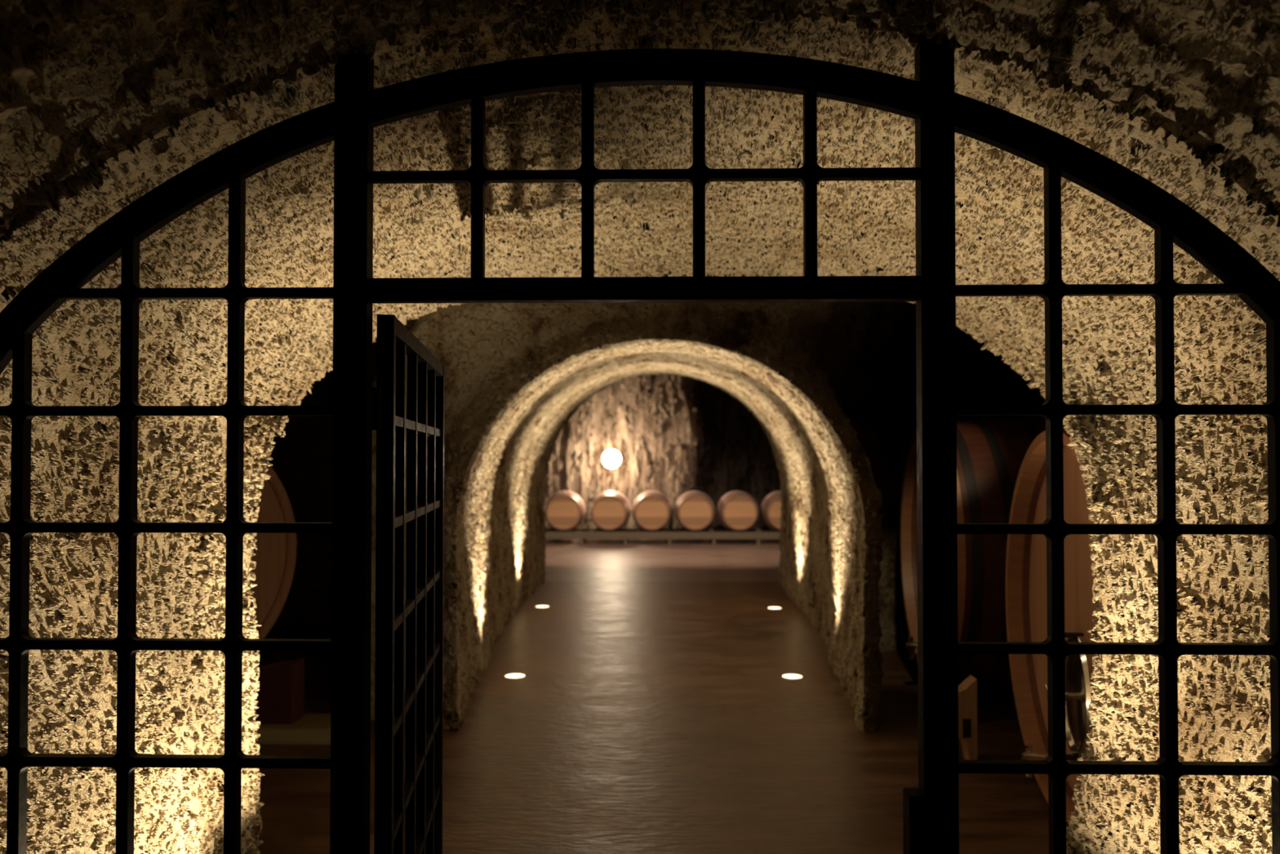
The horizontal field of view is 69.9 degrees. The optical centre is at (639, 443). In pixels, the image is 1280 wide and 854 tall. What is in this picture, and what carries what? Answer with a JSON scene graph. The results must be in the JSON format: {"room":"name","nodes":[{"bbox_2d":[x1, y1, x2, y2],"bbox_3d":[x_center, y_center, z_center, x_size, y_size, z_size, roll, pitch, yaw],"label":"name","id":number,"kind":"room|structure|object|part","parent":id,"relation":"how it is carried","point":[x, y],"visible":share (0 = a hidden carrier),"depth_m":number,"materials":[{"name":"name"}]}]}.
{"room":"wine cellar","nodes":[
{"label":"wine cellar","id":0,"kind":"room"},
{"bbox_2d":[0,0,1279,853],"bbox_3d":[-0.013,-1.171,0.731,10.239,6.528,7.420,0,-1,1],"label":"wall","id":1,"kind":"structure","parent":0,"point":[103,103],"depth_m":2.68,"materials":[{"name":"beige stone"}]},
{"bbox_2d":[0,40,1279,853],"bbox_3d":[0.001,0.361,2.084,3.649,2.550,0.060,0,-1,1],"label":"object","id":2,"kind":"object","parent":1,"relation":"attached to","point":[931,811],"visible":1,"depth_m":2.08,"materials":[{"name":"black metal"}]},
{"bbox_3d":[-0.661,0.366,2.098,0.077,2.540,0.050,0,-1,1],"label":"post","id":3,"kind":"part","parent":2,"relation":"part of","materials":[{"name":"black metal"}]},
{"bbox_2d":[372,314,444,853],"bbox_3d":[-0.672,0.650,2.723,0.050,1.895,1.197,0,-1,-6],"label":"gate leaf","id":4,"kind":"object","parent":2,"relation":"attached to","point":[420,797],"visible":1,"depth_m":2.60,"materials":[{"name":"black metal"}]},
{"bbox_3d":[-0.668,-0.276,2.752,0.036,0.042,1.116,0,-1,-6],"label":"rail","id":5,"kind":"part","parent":4,"relation":"part of","materials":[{"name":"black metal"}]},
{"bbox_3d":[0.673,0.361,2.070,0.077,2.550,0.050,0,-1,1],"label":"post","id":6,"kind":"part","parent":2,"relation":"part of","materials":[{"name":"black metal"}]},
{"bbox_2d":[268,273,1045,731],"bbox_3d":[0.227,-1.833,8.880,12.120,7.305,6.800,0,-1,1],"label":"wall","id":7,"kind":"structure","parent":0,"point":[831,387],"depth_m":6.68,"materials":[{"name":"beige stone"}]},
{"bbox_2d":[257,538,1068,853],"bbox_3d":[0.183,1.901,8.616,15.000,0.300,23.700,0,-1,1],"label":"floor","id":8,"kind":"structure","parent":0,"point":[646,717],"depth_m":5.29,"materials":[{"name":"wood"}]},
{"bbox_2d":[253,657,330,744],"bbox_3d":[-2.103,1.478,5.311,0.970,0.430,0.300,0,-1,1],"label":"cradle","id":9,"kind":"object","parent":8,"relation":"on","point":[282,719],"visible":0.48,"depth_m":5.24,"materials":[{"name":"brown wood"}]},
{"bbox_2d":[249,466,296,638],"bbox_3d":[-3.340,0.668,5.773,1.604,1.593,1.593,-1,-1,28],"label":"wine vat","id":10,"kind":"object","parent":9,"relation":"on","point":[275,557],"visible":0.12,"depth_m":5.91,"materials":[{"name":"brown wood"}]},
{"bbox_2d":[502,672,527,679],"bbox_3d":[-0.924,1.715,6.772,0.180,0.006,0.180,0,-1,1],"label":"floor light","id":11,"kind":"object","parent":8,"relation":"on","point":[514,675],"visible":1,"depth_m":6.75,"materials":[{"name":"metal"}]},
{"bbox_2d":[533,604,550,608],"bbox_3d":[-1.064,1.771,9.974,0.180,0.006,0.180,0,-1,1],"label":"floor light","id":12,"kind":"object","parent":8,"relation":"on","point":[540,606],"visible":1,"depth_m":9.94,"materials":[{"name":"beige"}]},
{"bbox_2d":[545,528,780,544],"bbox_3d":[0.574,1.796,17.843,5.343,0.232,0.900,0,-1,1],"label":"rack","id":13,"kind":"object","parent":8,"relation":"on","point":[583,534],"visible":0.62,"depth_m":17.42,"materials":[{"name":"wood"}]},
{"bbox_2d":[544,490,585,531],"bbox_3d":[-1.463,1.308,17.904,0.790,0.790,0.980,0,-1,-1],"label":"wine barrel","id":14,"kind":"object","parent":13,"relation":"on","point":[565,510],"visible":0.99,"depth_m":17.45,"materials":[{"name":"brown wood"}]},
{"bbox_2d":[590,490,631,531],"bbox_3d":[-0.574,1.307,17.886,0.790,0.790,0.980,0,-1,2],"label":"wine barrel","id":15,"kind":"object","parent":13,"relation":"on","point":[610,510],"visible":1,"depth_m":17.43,"materials":[{"name":"brown wood"}]},
{"bbox_2d":[631,490,671,531],"bbox_3d":[0.234,1.307,17.869,0.790,0.790,0.980,0,-1,1],"label":"wine barrel","id":16,"kind":"object","parent":13,"relation":"on","point":[651,510],"visible":1,"depth_m":17.41,"materials":[{"name":"brown wood"}]},
{"bbox_3d":[0.582,1.753,18.244,5.343,0.132,0.100,0,-1,1],"label":"rail","id":17,"kind":"part","parent":13,"relation":"part of","materials":[{"name":"wood"}]},
{"bbox_3d":[0.565,1.739,17.444,5.343,0.132,0.100,0,-1,1],"label":"rail","id":18,"kind":"part","parent":13,"relation":"part of","materials":[{"name":"wood"}]},
{"bbox_2d":[674,490,715,531],"bbox_3d":[1.067,1.307,17.851,0.790,0.790,0.980,0,-1,2],"label":"wine barrel","id":19,"kind":"object","parent":13,"relation":"on","point":[694,510],"visible":1,"depth_m":17.39,"materials":[{"name":"brown wood"}]},
{"bbox_2d":[716,490,758,531],"bbox_3d":[1.901,1.306,17.834,0.790,0.790,0.980,0,-1,1],"label":"wine barrel","id":20,"kind":"object","parent":13,"relation":"on","point":[736,510],"visible":0.99,"depth_m":17.37,"materials":[{"name":"brown wood"}]},
{"bbox_2d":[760,490,782,531],"bbox_3d":[2.753,1.306,17.816,0.790,0.790,0.980,0,-1,1],"label":"wine barrel","id":21,"kind":"object","parent":13,"relation":"on","point":[770,510],"visible":0.52,"depth_m":17.36,"materials":[{"name":"brown wood"}]},
{"bbox_2d":[766,606,782,609],"bbox_3d":[1.453,1.769,9.878,0.180,0.006,0.180,0,-1,1],"label":"floor light","id":22,"kind":"object","parent":8,"relation":"on","point":[768,607],"visible":1,"depth_m":9.87,"materials":[{"name":"beige"}]},
{"bbox_2d":[779,673,804,679],"bbox_3d":[1.123,1.715,6.754,0.180,0.006,0.180,0,-1,1],"label":"floor light","id":23,"kind":"object","parent":8,"relation":"on","point":[786,676],"visible":1,"depth_m":6.74,"materials":[{"name":"beige"}]},
{"bbox_2d":[958,675,977,759],"bbox_3d":[1.669,1.466,4.889,0.230,0.440,0.104,0,-1,1],"label":"cradle","id":24,"kind":"object","parent":8,"relation":"on","point":[967,689],"visible":0.67,"depth_m":4.84,"materials":[{"name":"brown wood"}]},
{"bbox_3d":[1.727,1.501,4.838,0.042,0.096,0.005,0,-1,1],"label":"slot plate","id":25,"kind":"part","parent":24,"relation":"part of","materials":[{"name":"black metal"}]},
{"bbox_2d":[899,417,1065,686],"bbox_3d":[2.812,0.708,6.057,1.989,1.781,1.781,0,-1,5],"label":"wine vat","id":26,"kind":"object","parent":8,"relation":"on","point":[991,453],"visible":0.32,"depth_m":5.46,"materials":[{"name":"wood"}]},
{"bbox_3d":[1.859,1.348,6.295,0.026,0.051,0.101,-1,-1,28],"label":"valve lever","id":27,"kind":"part","parent":26,"relation":"part of","materials":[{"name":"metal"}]},
{"bbox_2d":[1005,428,1098,822],"bbox_3d":[2.743,0.781,3.962,1.989,1.781,1.781,0,-1,9],"label":"wine vat","id":28,"kind":"object","parent":8,"relation":"on","point":[1026,606],"visible":0.24,"depth_m":4.52,"materials":[{"name":"brown wood"}]},
{"bbox_3d":[1.807,1.422,4.257,0.026,0.051,0.101,-1,-1,31],"label":"valve lever","id":29,"kind":"part","parent":28,"relation":"part of","materials":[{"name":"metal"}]},
{"bbox_3d":[1.910,1.101,3.993,0.045,0.540,0.400,0,-1,9],"label":"door frame","id":30,"kind":"part","parent":28,"relation":"part of","materials":[{"name":"metal"}]},
{"bbox_2d":[543,373,782,528],"bbox_3d":[0.406,-0.214,19.227,13.000,4.400,1.650,0,-1,1],"label":"wall","id":31,"kind":"structure","parent":0,"point":[673,436],"depth_m":18.77,"materials":[{"name":"beige stone"}]},
{"bbox_2d":[602,449,621,468],"bbox_3d":[-0.571,0.301,18.569,0.380,0.380,0.490,0,-1,1],"label":"wall lamp","id":32,"kind":"object","parent":31,"relation":"attached to","point":[611,459],"visible":1,"depth_m":18.37,"materials":[{"name":"beige"}]}
]}

